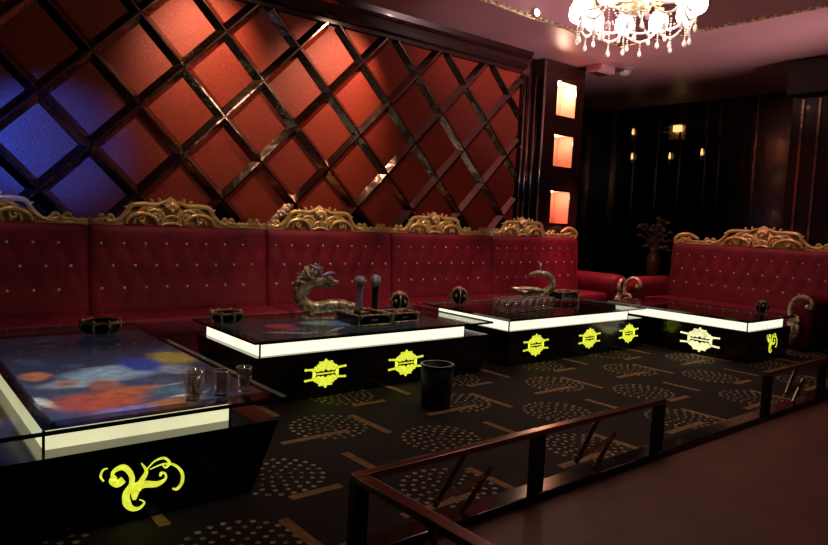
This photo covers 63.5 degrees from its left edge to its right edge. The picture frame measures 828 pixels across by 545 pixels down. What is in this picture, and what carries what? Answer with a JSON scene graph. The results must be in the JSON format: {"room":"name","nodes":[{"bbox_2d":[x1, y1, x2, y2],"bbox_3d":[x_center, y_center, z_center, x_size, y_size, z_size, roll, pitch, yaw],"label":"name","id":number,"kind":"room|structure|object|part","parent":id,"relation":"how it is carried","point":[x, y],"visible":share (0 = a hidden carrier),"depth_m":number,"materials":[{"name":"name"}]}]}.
{"room":"bar","nodes":[
{"label":"bar","id":0,"kind":"room"},
{"bbox_2d":[32,343,827,544],"bbox_3d":[2.281,1.272,6.244,16.600,0.120,13.500,-1,6,-39],"label":"floor","id":1,"kind":"structure","parent":0,"point":[299,494],"depth_m":5.11,"materials":[{"name":"carpet"}]},
{"bbox_2d":[0,191,89,336],"bbox_3d":[-3.980,0.070,6.112,1.980,1.719,0.865,-1,6,-39],"label":"sofa section","id":2,"kind":"object","parent":1,"relation":"on","point":[44,259],"visible":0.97,"depth_m":6.58,"materials":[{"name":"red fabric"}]},
{"bbox_3d":[-4.165,-0.007,6.337,1.972,0.960,0.269,-1,6,-39],"label":"backrest","id":3,"kind":"part","parent":2,"relation":"part of","materials":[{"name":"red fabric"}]},
{"bbox_2d":[0,314,89,336],"bbox_3d":[-3.915,0.560,6.044,1.960,0.200,0.590,-1,6,-39],"label":"seat cushion","id":4,"kind":"object","parent":2,"relation":"on","point":[7,321],"depth_m":6.25,"materials":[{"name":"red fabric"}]},
{"bbox_2d":[0,322,286,544],"bbox_3d":[-2.256,0.867,4.545,1.520,0.542,2.910,-1,6,-39],"label":"table","id":5,"kind":"object","parent":1,"relation":"on","point":[97,431],"visible":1,"depth_m":3.61,"materials":[{"name":"black glass"}]},
{"bbox_2d":[79,316,121,334],"bbox_3d":[-2.595,0.438,5.534,0.317,0.123,0.318,0,5,-28],"label":"ashtray","id":6,"kind":"object","parent":5,"relation":"on","point":[92,325],"visible":1,"depth_m":5.43,"materials":[{"name":"black glass"}]},
{"bbox_2d":[0,330,261,420],"bbox_3d":[-2.109,0.622,4.597,1.140,0.002,2.370,-1,6,-39],"label":"print","id":7,"kind":"object","parent":5,"relation":"on","point":[73,377],"depth_m":4.27},
{"bbox_3d":[-2.244,0.608,4.524,1.520,0.022,2.910,-1,6,-39],"label":"glass","id":8,"kind":"part","parent":5,"relation":"part of","materials":[{"name":"multicoloured glass"}]},
{"bbox_2d":[184,373,201,401],"bbox_3d":[-1.223,0.636,3.696,0.093,0.147,0.093,-1,6,-39],"label":"glass tumbler","id":9,"kind":"object","parent":5,"relation":"on","point":[193,398],"visible":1,"depth_m":3.68,"materials":[{"name":"clear glass"}]},
{"bbox_2d":[188,367,204,395],"bbox_3d":[-1.248,0.624,3.830,0.093,0.147,0.093,-1,6,-39],"label":"glass tumbler","id":10,"kind":"object","parent":5,"relation":"on","point":[195,392],"visible":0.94,"depth_m":3.82,"materials":[{"name":"clear glass"}]},
{"bbox_2d":[213,368,228,396],"bbox_3d":[-1.106,0.631,3.830,0.093,0.147,0.093,-1,6,-39],"label":"glass tumbler","id":11,"kind":"object","parent":5,"relation":"on","point":[220,393],"visible":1,"depth_m":3.81,"materials":[{"name":"clear glass"}]},
{"bbox_2d":[236,365,251,392],"bbox_3d":[-1.003,0.627,3.940,0.093,0.147,0.093,-1,6,-39],"label":"glass tumbler","id":12,"kind":"object","parent":5,"relation":"on","point":[241,389],"visible":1,"depth_m":3.93,"materials":[{"name":"clear glass"}]},
{"bbox_2d":[87,197,289,356],"bbox_3d":[-2.436,0.040,7.375,2.010,1.719,0.865,-1,6,-39],"label":"sofa section","id":13,"kind":"object","parent":1,"relation":"on","point":[160,268],"visible":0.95,"depth_m":7.38,"materials":[{"name":"red fabric"}]},
{"bbox_3d":[-2.622,-0.037,7.600,2.002,0.960,0.269,-1,6,-39],"label":"backrest","id":14,"kind":"part","parent":13,"relation":"part of","materials":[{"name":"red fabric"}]},
{"bbox_2d":[93,305,289,337],"bbox_3d":[-2.371,0.530,7.307,1.990,0.200,0.590,-1,6,-39],"label":"seat cushion","id":15,"kind":"object","parent":13,"relation":"on","point":[166,321],"depth_m":7.01,"materials":[{"name":"red fabric"}]},
{"bbox_2d":[265,205,417,317],"bbox_3d":[-0.915,0.011,8.619,1.920,1.719,0.865,-1,6,-39],"label":"sofa section","id":16,"kind":"object","parent":1,"relation":"on","point":[344,248],"visible":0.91,"depth_m":8.69,"materials":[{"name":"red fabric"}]},
{"bbox_3d":[-1.101,-0.067,8.845,1.912,0.960,0.269,-1,6,-39],"label":"backrest","id":17,"kind":"part","parent":16,"relation":"part of","materials":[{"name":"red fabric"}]},
{"bbox_2d":[271,299,417,317],"bbox_3d":[-0.851,0.501,8.552,1.900,0.200,0.590,-1,6,-39],"label":"seat cushion","id":18,"kind":"object","parent":16,"relation":"on","point":[287,305],"depth_m":8.38,"materials":[{"name":"red fabric"}]},
{"bbox_2d":[193,305,493,405],"bbox_3d":[-0.653,0.756,6.841,2.770,0.542,1.340,-1,6,-39],"label":"table","id":19,"kind":"object","parent":1,"relation":"on","point":[297,358],"visible":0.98,"depth_m":6.17,"materials":[{"name":"black glass"}]},
{"bbox_2d":[209,308,243,323],"bbox_3d":[-1.781,0.411,6.355,0.309,0.120,0.308,5,5,22],"label":"ashtray","id":20,"kind":"object","parent":19,"relation":"on","point":[223,316],"visible":1,"depth_m":6.25,"materials":[{"name":"black paint"}]},
{"bbox_2d":[293,263,355,318],"bbox_3d":[-0.906,0.187,6.874,0.668,0.564,0.180,1,5,-15],"label":"figurine","id":21,"kind":"object","parent":19,"relation":"on","point":[305,282],"visible":0.91,"depth_m":6.80,"materials":[{"name":"gold metal"}]},
{"bbox_2d":[216,314,457,339],"bbox_3d":[-0.716,0.512,6.761,2.280,0.002,0.980,-1,6,-39],"label":"print","id":22,"kind":"object","parent":19,"relation":"on","point":[286,328],"depth_m":6.41},
{"bbox_3d":[-0.642,0.497,6.820,2.770,0.022,1.340,-1,6,-39],"label":"glass","id":23,"kind":"part","parent":19,"relation":"part of","materials":[{"name":"black glass"}]},
{"bbox_2d":[335,308,392,326],"bbox_3d":[-0.503,0.443,6.681,0.418,0.122,0.424,-1,6,-39],"label":"tissue box","id":24,"kind":"object","parent":19,"relation":"on","point":[369,317],"visible":0.97,"depth_m":6.57,"materials":[{"name":"black paint"}]},
{"bbox_2d":[353,276,365,310],"bbox_3d":[-0.547,0.208,6.721,0.117,0.350,0.117,-1,6,-39],"label":"microphone","id":25,"kind":"object","parent":24,"relation":"on","point":[360,281],"visible":1,"depth_m":6.69,"materials":[{"name":"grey metal"}]},
{"bbox_3d":[-0.549,0.260,6.725,0.081,0.245,0.079,-1,6,-39],"label":"handle","id":26,"kind":"part","parent":25,"relation":"part of","materials":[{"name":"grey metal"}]},
{"bbox_2d":[370,274,380,309],"bbox_3d":[-0.411,0.248,7.045,0.117,0.460,0.117,-1,6,-39],"label":"microphone","id":27,"kind":"object","parent":24,"relation":"on","point":[375,280],"visible":0.68,"depth_m":7.01,"materials":[{"name":"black metal"}]},
{"bbox_3d":[-0.414,0.317,7.050,0.081,0.322,0.079,-1,6,-39],"label":"handle","id":28,"kind":"part","parent":27,"relation":"part of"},
{"bbox_2d":[389,291,409,308],"bbox_3d":[-0.171,0.320,7.796,0.239,0.220,0.247,-1,6,-39],"label":"candle jar","id":29,"kind":"object","parent":19,"relation":"on","point":[399,299],"visible":0.93,"depth_m":7.72,"materials":[{"name":"black paint"}]},
{"bbox_2d":[380,308,419,323],"bbox_3d":[-0.162,0.444,6.928,0.358,0.112,0.274,-1,6,-39],"label":"tissue box","id":30,"kind":"object","parent":19,"relation":"on","point":[400,315],"visible":0.67,"depth_m":6.86,"materials":[{"name":"black paint"}]},
{"bbox_2d":[420,360,454,409],"bbox_3d":[0.194,0.968,5.755,0.296,0.372,0.296,-1,6,-39],"label":"waste bin","id":31,"kind":"object","parent":1,"relation":"on","point":[436,375],"visible":1,"depth_m":5.65,"materials":[{"name":"black paint"}]},
{"bbox_2d":[390,212,519,315],"bbox_3d":[0.605,-0.019,9.864,2.010,1.719,0.865,-1,6,-39],"label":"sofa section","id":32,"kind":"object","parent":1,"relation":"on","point":[432,255],"visible":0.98,"depth_m":9.90,"materials":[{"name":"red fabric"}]},
{"bbox_3d":[0.419,-0.096,10.089,2.002,0.960,0.269,-1,6,-39],"label":"backrest","id":33,"kind":"part","parent":32,"relation":"part of","materials":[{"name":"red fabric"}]},
{"bbox_2d":[409,294,519,315],"bbox_3d":[0.670,0.471,9.796,1.990,0.200,0.590,-1,6,-39],"label":"seat cushion","id":34,"kind":"object","parent":32,"relation":"on","point":[418,299],"depth_m":9.61,"materials":[{"name":"red fabric"}]},
{"bbox_2d":[422,295,646,366],"bbox_3d":[1.621,0.701,8.837,2.720,0.542,1.510,-1,6,-39],"label":"table","id":35,"kind":"object","parent":1,"relation":"on","point":[569,329],"visible":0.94,"depth_m":8.15,"materials":[{"name":"black glass"}]},
{"bbox_2d":[449,286,467,302],"bbox_3d":[0.577,0.284,8.665,0.239,0.220,0.247,-1,6,-39],"label":"candle jar","id":36,"kind":"object","parent":35,"relation":"on","point":[458,294],"visible":1,"depth_m":8.59,"materials":[{"name":"black paint"}]},
{"bbox_2d":[498,299,505,311],"bbox_3d":[1.046,0.397,7.985,0.093,0.147,0.093,-1,6,-39],"label":"glass tumbler","id":37,"kind":"object","parent":35,"relation":"on","point":[498,299],"visible":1,"depth_m":7.98,"materials":[{"name":"clear glass"}]},
{"bbox_2d":[519,299,526,311],"bbox_3d":[1.309,0.403,8.059,0.093,0.147,0.093,-1,6,-39],"label":"glass tumbler","id":38,"kind":"object","parent":35,"relation":"on","point":[520,299],"visible":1,"depth_m":8.05,"materials":[{"name":"clear glass"}]},
{"bbox_2d":[511,263,555,301],"bbox_3d":[1.656,0.127,9.248,0.604,0.539,0.219,3,5,4],"label":"swan figurine","id":39,"kind":"object","parent":35,"relation":"on","point":[526,291],"visible":0.95,"depth_m":9.20,"materials":[{"name":"gold metal"}]},
{"bbox_3d":[1.633,0.442,8.816,2.720,0.022,1.510,-1,6,-39],"label":"glass","id":40,"kind":"part","parent":35,"relation":"part of","materials":[{"name":"glass"}]},
{"bbox_2d":[547,289,579,300],"bbox_3d":[2.160,0.321,9.670,0.408,0.132,0.284,-1,6,-39],"label":"tissue box","id":41,"kind":"object","parent":35,"relation":"on","point":[560,294],"visible":0.84,"depth_m":9.58,"materials":[{"name":"black paint"}]},
{"bbox_2d":[490,217,625,308],"bbox_3d":[2.449,-0.044,11.241,2.590,1.719,1.070,-1,6,-39],"label":"sofa section","id":42,"kind":"object","parent":1,"relation":"on","point":[518,248],"visible":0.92,"depth_m":11.36,"materials":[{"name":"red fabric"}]},
{"bbox_3d":[2.059,-0.128,11.432,2.222,0.960,0.269,-1,6,-39],"label":"backrest","id":43,"kind":"part","parent":42,"relation":"part of","materials":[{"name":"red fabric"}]},
{"bbox_2d":[498,289,605,304],"bbox_3d":[2.310,0.439,11.139,2.210,0.200,0.590,-1,6,-39],"label":"seat cushion","id":44,"kind":"object","parent":42,"relation":"on","point":[592,294],"depth_m":11.33,"materials":[{"name":"red fabric"}]},
{"bbox_3d":[3.290,0.376,11.988,0.356,0.760,0.910,-1,6,-39],"label":"armrest","id":45,"kind":"part","parent":42,"relation":"part of","materials":[{"name":"red fabric"}]},
{"bbox_2d":[339,387,827,544],"bbox_3d":[3.422,1.418,3.977,6.910,0.055,3.540,-1,6,-39],"label":"trim","id":46,"kind":"structure","parent":1,"relation":"on","point":[414,532],"depth_m":4.18,"materials":[{"name":"black paint"}]},
{"bbox_2d":[346,397,666,544],"bbox_3d":[1.827,1.254,2.622,2.670,0.368,3.500,-1,6,-39],"label":"guard rail","id":47,"kind":"object","parent":46,"relation":"on","point":[363,482],"visible":1,"depth_m":3.46,"materials":[{"name":"wood"}]},
{"bbox_3d":[-0.262,1.128,3.127,0.080,0.320,0.060,-1,6,-39],"label":"post","id":48,"kind":"part","parent":47,"relation":"part of","materials":[{"name":"black wood"}]},
{"bbox_3d":[0.847,1.111,1.762,0.070,0.035,3.441,-1,6,-39],"label":"rail","id":49,"kind":"part","parent":47,"relation":"part of","materials":[{"name":"wood"}]},
{"bbox_3d":[0.752,0.932,3.936,2.660,0.035,0.056,-1,6,-39],"label":"rail","id":50,"kind":"part","parent":47,"relation":"part of","materials":[{"name":"wood"}]},
{"bbox_3d":[0.720,1.109,3.931,0.080,0.320,0.060,-1,6,-39],"label":"post","id":51,"kind":"part","parent":47,"relation":"part of","materials":[{"name":"black wood"}]},
{"bbox_3d":[1.734,1.089,4.760,0.080,0.320,0.060,-1,6,-39],"label":"post","id":52,"kind":"part","parent":47,"relation":"part of","materials":[{"name":"black wood"}]},
{"bbox_2d":[760,356,827,412],"bbox_3d":[4.048,1.034,6.653,2.540,0.368,0.060,-1,6,-39],"label":"guard rail","id":53,"kind":"object","parent":46,"relation":"on","point":[767,381],"visible":1,"depth_m":6.19,"materials":[{"name":"wood"}]},
{"bbox_3d":[3.096,1.063,5.875,0.080,0.320,0.060,-1,6,-39],"label":"post","id":54,"kind":"part","parent":53,"relation":"part of","materials":[{"name":"black wood"}]},
{"bbox_3d":[4.056,0.868,6.640,2.540,0.035,0.056,-1,6,-39],"label":"rail","id":55,"kind":"part","parent":53,"relation":"part of","materials":[{"name":"wood"}]},
{"bbox_3d":[4.063,1.044,6.667,0.080,0.320,0.060,-1,6,-39],"label":"post","id":56,"kind":"part","parent":53,"relation":"part of","materials":[{"name":"black wood"}]},
{"bbox_2d":[636,216,672,275],"bbox_3d":[4.547,-0.143,12.778,0.682,1.862,0.717,4,5,21],"label":"flower vase","id":57,"kind":"object","parent":1,"relation":"on","point":[653,257],"visible":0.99,"depth_m":12.66,"materials":[{"name":"brown wood"}]},
{"bbox_2d":[607,297,795,363],"bbox_3d":[3.967,0.764,9.406,1.290,0.542,2.070,-1,6,-39],"label":"table","id":58,"kind":"object","parent":1,"relation":"on","point":[747,338],"visible":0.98,"depth_m":8.82,"materials":[{"name":"black glass"}]},
{"bbox_3d":[3.979,0.505,9.386,1.290,0.022,2.070,-1,6,-39],"label":"glass","id":59,"kind":"part","parent":58,"relation":"part of","materials":[{"name":"glass"}]},
{"bbox_2d":[755,300,769,312],"bbox_3d":[4.779,0.459,9.173,0.191,0.176,0.198,-1,6,-39],"label":"candle jar","id":60,"kind":"object","parent":58,"relation":"on","point":[762,306],"visible":1,"depth_m":9.12,"materials":[{"name":"black paint"}]},
{"bbox_2d":[622,226,827,349],"bbox_3d":[4.940,0.105,10.654,1.155,1.744,3.077,-1,6,-39],"label":"tufted sofa","id":61,"kind":"object","parent":1,"relation":"on","point":[748,267],"visible":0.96,"depth_m":10.63,"materials":[{"name":"red fabric"}]},
{"bbox_3d":[4.107,0.436,11.707,0.970,0.760,0.286,-1,6,-39],"label":"armrest","id":62,"kind":"part","parent":61,"relation":"part of","materials":[{"name":"red fabric"}]},
{"bbox_2d":[645,295,791,324],"bbox_3d":[4.979,0.609,10.550,0.690,0.200,2.600,-1,6,-39],"label":"seat cushion","id":63,"kind":"object","parent":61,"relation":"on","point":[691,298],"depth_m":10.70,"materials":[{"name":"red fabric"}]},
{"bbox_3d":[5.379,0.074,10.815,0.269,0.960,2.612,-1,6,-39],"label":"backrest","id":64,"kind":"part","parent":61,"relation":"part of","materials":[{"name":"red fabric"}]},
{"bbox_3d":[5.786,0.678,9.661,0.970,0.760,0.300,-1,6,-39],"label":"armrest","id":65,"kind":"part","parent":61,"relation":"part of","materials":[{"name":"red fabric"}]},
{"bbox_2d":[530,58,585,233],"bbox_3d":[1.834,-1.553,12.786,1.080,4.420,2.350,-1,6,-39],"label":"pillar","id":66,"kind":"structure","parent":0,"point":[552,178],"depth_m":11.68,"materials":[{"name":"brown wood"}]},
{"bbox_2d":[535,59,547,225],"bbox_3d":[2.148,-1.576,11.502,0.052,4.100,0.050,-1,6,-39],"label":"trim","id":67,"kind":"structure","parent":66,"relation":"attached to","point":[546,60],"depth_m":11.43,"materials":[{"name":"brown wood"}]},
{"bbox_2d":[548,190,570,224],"bbox_3d":[2.488,-1.173,12.060,0.560,0.600,0.353,-1,6,-39],"label":"wall niche","id":68,"kind":"object","parent":66,"relation":"attached to","point":[559,206],"visible":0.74,"depth_m":12.23,"materials":[{"name":"paint"}]},
{"bbox_2d":[552,133,573,168],"bbox_3d":[2.533,-2.159,11.981,0.560,0.580,0.353,-1,6,-39],"label":"wall niche","id":69,"kind":"object","parent":66,"relation":"attached to","point":[563,145],"visible":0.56,"depth_m":12.14,"materials":[{"name":"paint"}]},
{"bbox_2d":[555,80,577,119],"bbox_3d":[2.574,-3.050,11.910,0.560,0.610,0.353,-1,6,-39],"label":"wall niche","id":70,"kind":"object","parent":66,"relation":"attached to","point":[566,93],"visible":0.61,"depth_m":12.05,"materials":[{"name":"glass"}]},
{"bbox_2d":[576,107,603,271],"bbox_3d":[2.963,-1.706,15.351,3.920,4.420,0.200,-1,6,-39],"label":"wall","id":71,"kind":"structure","parent":0,"point":[592,124],"depth_m":16.24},
{"bbox_2d":[358,0,827,111],"bbox_3d":[2.437,-3.497,5.940,16.600,0.600,13.700,-1,6,-39],"label":"ceiling","id":72,"kind":"structure","parent":0,"point":[752,58],"depth_m":10.21,"materials":[{"name":"paint"}]},
{"bbox_2d":[532,8,539,16],"bbox_3d":[1.667,-3.541,9.122,0.120,0.118,0.080,-1,6,-39],"label":"spotlight","id":73,"kind":"object","parent":72,"relation":"attached to","point":[535,12],"visible":1,"depth_m":9.09,"materials":[{"name":"silver metal"}]},
{"bbox_2d":[586,63,614,76],"bbox_3d":[3.281,-3.559,11.776,0.400,0.130,0.330,-1,6,-39],"label":"ceiling vent","id":74,"kind":"object","parent":72,"relation":"in","point":[601,69],"visible":1,"depth_m":11.68,"materials":[{"name":"paint"}]},
{"bbox_2d":[616,67,634,75],"bbox_3d":[3.741,-3.545,11.862,0.320,0.130,0.320,-1,6,-39],"label":"ceiling speaker","id":75,"kind":"object","parent":72,"relation":"attached to","point":[623,71],"visible":1,"depth_m":11.78,"materials":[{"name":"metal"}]},
{"bbox_2d":[618,68,631,75],"bbox_3d":[3.741,-3.545,11.862,0.240,0.130,0.240,-1,6,-39],"label":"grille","id":76,"kind":"object","parent":75,"relation":"attached to","point":[622,71],"depth_m":11.78,"materials":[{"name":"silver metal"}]},
{"bbox_2d":[569,0,707,57],"bbox_3d":[1.982,-2.834,5.865,1.154,1.750,1.160,-1,6,-39],"label":"crystal chandelier","id":77,"kind":"object","parent":72,"relation":"hanging from","point":[688,10],"visible":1,"depth_m":5.89,"materials":[{"name":"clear glass"}]},
{"bbox_3d":[1.503,-2.376,6.107,0.176,0.195,0.173,-1,6,-39],"label":"lamp shade","id":78,"kind":"part","parent":77,"relation":"part of","materials":[{"name":"beige glass"}]},
{"bbox_3d":[1.470,-2.353,5.800,0.176,0.195,0.173,-1,6,-39],"label":"lamp shade","id":79,"kind":"part","parent":77,"relation":"part of","materials":[{"name":"beige glass"}]},
{"bbox_3d":[1.710,-2.385,6.336,0.176,0.195,0.173,-1,6,-39],"label":"lamp shade","id":80,"kind":"part","parent":77,"relation":"part of","materials":[{"name":"beige glass"}]},
{"bbox_3d":[1.623,-2.324,5.534,0.176,0.195,0.173,-1,6,-39],"label":"lamp shade","id":81,"kind":"part","parent":77,"relation":"part of","materials":[{"name":"beige glass"}]},
{"bbox_3d":[1.821,-2.505,6.143,0.099,0.197,0.480,-1,6,-39],"label":"arm","id":82,"kind":"part","parent":77,"relation":"part of","materials":[{"name":"gold metal"}]},
{"bbox_3d":[2.012,-2.376,6.400,0.176,0.195,0.173,-1,6,-39],"label":"lamp shade","id":83,"kind":"part","parent":77,"relation":"part of","materials":[{"name":"beige glass"}]},
{"bbox_3d":[1.968,-2.540,5.888,0.250,0.540,0.250,-1,6,-39],"label":"lamp shade","id":84,"kind":"part","parent":77,"relation":"part of","materials":[{"name":"white glass"}]},
{"bbox_3d":[2.294,-2.353,6.275,0.176,0.195,0.173,-1,6,-39],"label":"lamp shade","id":85,"kind":"part","parent":77,"relation":"part of","materials":[{"name":"beige"}]},
{"bbox_3d":[2.207,-2.293,5.473,0.176,0.195,0.173,-1,6,-39],"label":"lamp shade","id":86,"kind":"part","parent":77,"relation":"part of","materials":[{"name":"beige glass"}]},
{"bbox_3d":[2.447,-2.324,6.008,0.176,0.195,0.173,-1,6,-39],"label":"lamp shade","id":87,"kind":"part","parent":77,"relation":"part of","materials":[{"name":"beige glass"}]},
{"bbox_3d":[2.414,-2.301,5.702,0.176,0.195,0.173,-1,6,-39],"label":"lamp shade","id":88,"kind":"part","parent":77,"relation":"part of","materials":[{"name":"beige glass"}]},
{"bbox_2d":[479,0,827,47],"bbox_3d":[1.817,-3.076,3.960,10.381,0.064,8.359,-1,6,-39],"label":"trim","id":89,"kind":"structure","parent":72,"relation":"attached to","point":[820,6],"depth_m":9.04,"materials":[{"name":"gold metal"}]},
{"bbox_2d":[417,399,827,544],"bbox_3d":[6.377,1.520,4.712,12.210,0.006,5.920,-1,6,-39],"label":"floor","id":90,"kind":"structure","parent":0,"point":[764,483],"depth_m":3.96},
{"bbox_2d":[593,92,792,287],"bbox_3d":[8.822,-1.124,11.460,0.200,4.420,13.700,-1,6,-39],"label":"wall","id":91,"kind":"structure","parent":0,"point":[739,116],"depth_m":14.64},
{"bbox_2d":[603,111,617,272],"bbox_3d":[4.754,-1.734,16.233,0.030,4.300,0.100,-1,6,-39],"label":"trim","id":92,"kind":"structure","parent":91,"relation":"attached to","point":[615,119],"depth_m":16.20,"materials":[{"name":"brown metal"}]},
{"bbox_2d":[623,109,637,277],"bbox_3d":[5.102,-1.684,15.810,0.030,4.300,0.040,-1,6,-39],"label":"trim","id":93,"kind":"structure","parent":91,"relation":"attached to","point":[635,121],"depth_m":15.79,"materials":[{"name":"brown metal"}]},
{"bbox_2d":[646,106,660,275],"bbox_3d":[5.481,-1.630,15.348,0.030,4.300,0.040,-1,6,-39],"label":"trim","id":94,"kind":"structure","parent":91,"relation":"attached to","point":[659,110],"depth_m":15.29,"materials":[{"name":"brown metal"}]},
{"bbox_2d":[663,124,686,139],"bbox_3d":[5.783,-3.126,14.887,0.100,0.340,0.540,-1,6,-39],"label":"wall lamp","id":95,"kind":"object","parent":91,"relation":"attached to","point":[675,130],"visible":1,"depth_m":14.82,"materials":[{"name":"gold metal"}]},
{"bbox_3d":[5.831,-3.187,14.803,0.069,0.140,0.180,-1,6,-39],"label":"lamp shade","id":96,"kind":"part","parent":95,"relation":"part of","materials":[{"name":"orange"}]},
{"bbox_2d":[668,104,683,276],"bbox_3d":[5.828,-1.580,14.925,0.030,4.300,0.040,-1,6,-39],"label":"trim","id":97,"kind":"structure","parent":91,"relation":"attached to","point":[682,105],"depth_m":14.90,"materials":[{"name":"black wood"}]},
{"bbox_2d":[696,101,709,239],"bbox_3d":[6.201,-1.526,14.470,0.030,4.300,0.040,-1,6,-39],"label":"trim","id":98,"kind":"structure","parent":91,"relation":"attached to","point":[708,102],"depth_m":14.40,"materials":[{"name":"black wood"}]},
{"bbox_2d":[710,99,723,239],"bbox_3d":[6.390,-1.499,14.239,0.030,4.300,0.040,-1,6,-39],"label":"trim","id":99,"kind":"structure","parent":91,"relation":"attached to","point":[722,100],"depth_m":14.17,"materials":[{"name":"black wood"}]},
{"bbox_2d":[747,95,760,229],"bbox_3d":[6.871,-1.430,13.654,0.030,4.300,0.040,-1,6,-39],"label":"trim","id":100,"kind":"structure","parent":91,"relation":"attached to","point":[759,96],"depth_m":13.58,"materials":[{"name":"black wood"}]},
{"bbox_2d":[782,93,827,246],"bbox_3d":[9.587,-0.858,8.573,2.280,4.420,8.240,-1,6,-39],"label":"wall","id":101,"kind":"structure","parent":0,"point":[818,232],"depth_m":10.73,"materials":[{"name":"black wood"}]},
{"bbox_2d":[790,99,805,236],"bbox_3d":[6.190,-1.040,10.895,0.030,3.500,0.036,-1,6,-39],"label":"trim","id":102,"kind":"structure","parent":101,"relation":"attached to","point":[803,100],"depth_m":10.83,"materials":[{"name":"brown metal"}]},
{"bbox_2d":[787,57,827,96],"bbox_3d":[6.585,-3.046,10.215,0.220,0.520,1.560,-1,6,-39],"label":"trim","id":103,"kind":"structure","parent":101,"relation":"attached to","point":[805,77],"depth_m":10.52,"materials":[{"name":"brown wood"}]},
{"bbox_2d":[806,98,822,243],"bbox_3d":[6.348,-1.017,10.702,0.030,3.500,0.036,-1,6,-39],"label":"trim","id":104,"kind":"structure","parent":101,"relation":"attached to","point":[820,99],"depth_m":10.64,"materials":[{"name":"brown wood"}]},
{"bbox_3d":[-2.689,-1.374,7.958,11.160,4.420,0.200,-1,6,-39],"label":"wall","id":105,"kind":"structure","parent":0,"visible":0},
{"bbox_2d":[0,0,522,230],"bbox_3d":[-2.195,-1.522,8.141,10.239,3.608,0.114,-1,6,-39],"label":"wall panel","id":106,"kind":"object","parent":105,"relation":"attached to","point":[243,111],"visible":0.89,"depth_m":8.13,"materials":[{"name":"red leather"}]},
{"bbox_2d":[236,0,533,73],"bbox_3d":[-2.437,-3.398,7.602,11.160,0.310,0.300,-1,6,-39],"label":"trim","id":107,"kind":"structure","parent":105,"relation":"attached to","point":[355,15],"depth_m":9.43,"materials":[{"name":"brown wood"}]},
{"bbox_2d":[513,58,539,219],"bbox_3d":[1.812,-1.460,11.616,0.440,4.420,0.240,-1,6,-39],"label":"trim","id":108,"kind":"structure","parent":105,"relation":"attached to","point":[533,67],"depth_m":11.44,"materials":[{"name":"brown wood"}]},
{"bbox_2d":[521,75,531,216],"bbox_3d":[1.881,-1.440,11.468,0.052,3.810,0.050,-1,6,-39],"label":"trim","id":109,"kind":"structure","parent":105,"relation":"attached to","point":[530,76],"depth_m":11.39,"materials":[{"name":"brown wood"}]},
{"bbox_2d":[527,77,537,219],"bbox_3d":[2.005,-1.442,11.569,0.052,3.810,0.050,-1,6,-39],"label":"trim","id":110,"kind":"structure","parent":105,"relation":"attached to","point":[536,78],"depth_m":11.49,"materials":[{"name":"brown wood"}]}
]}

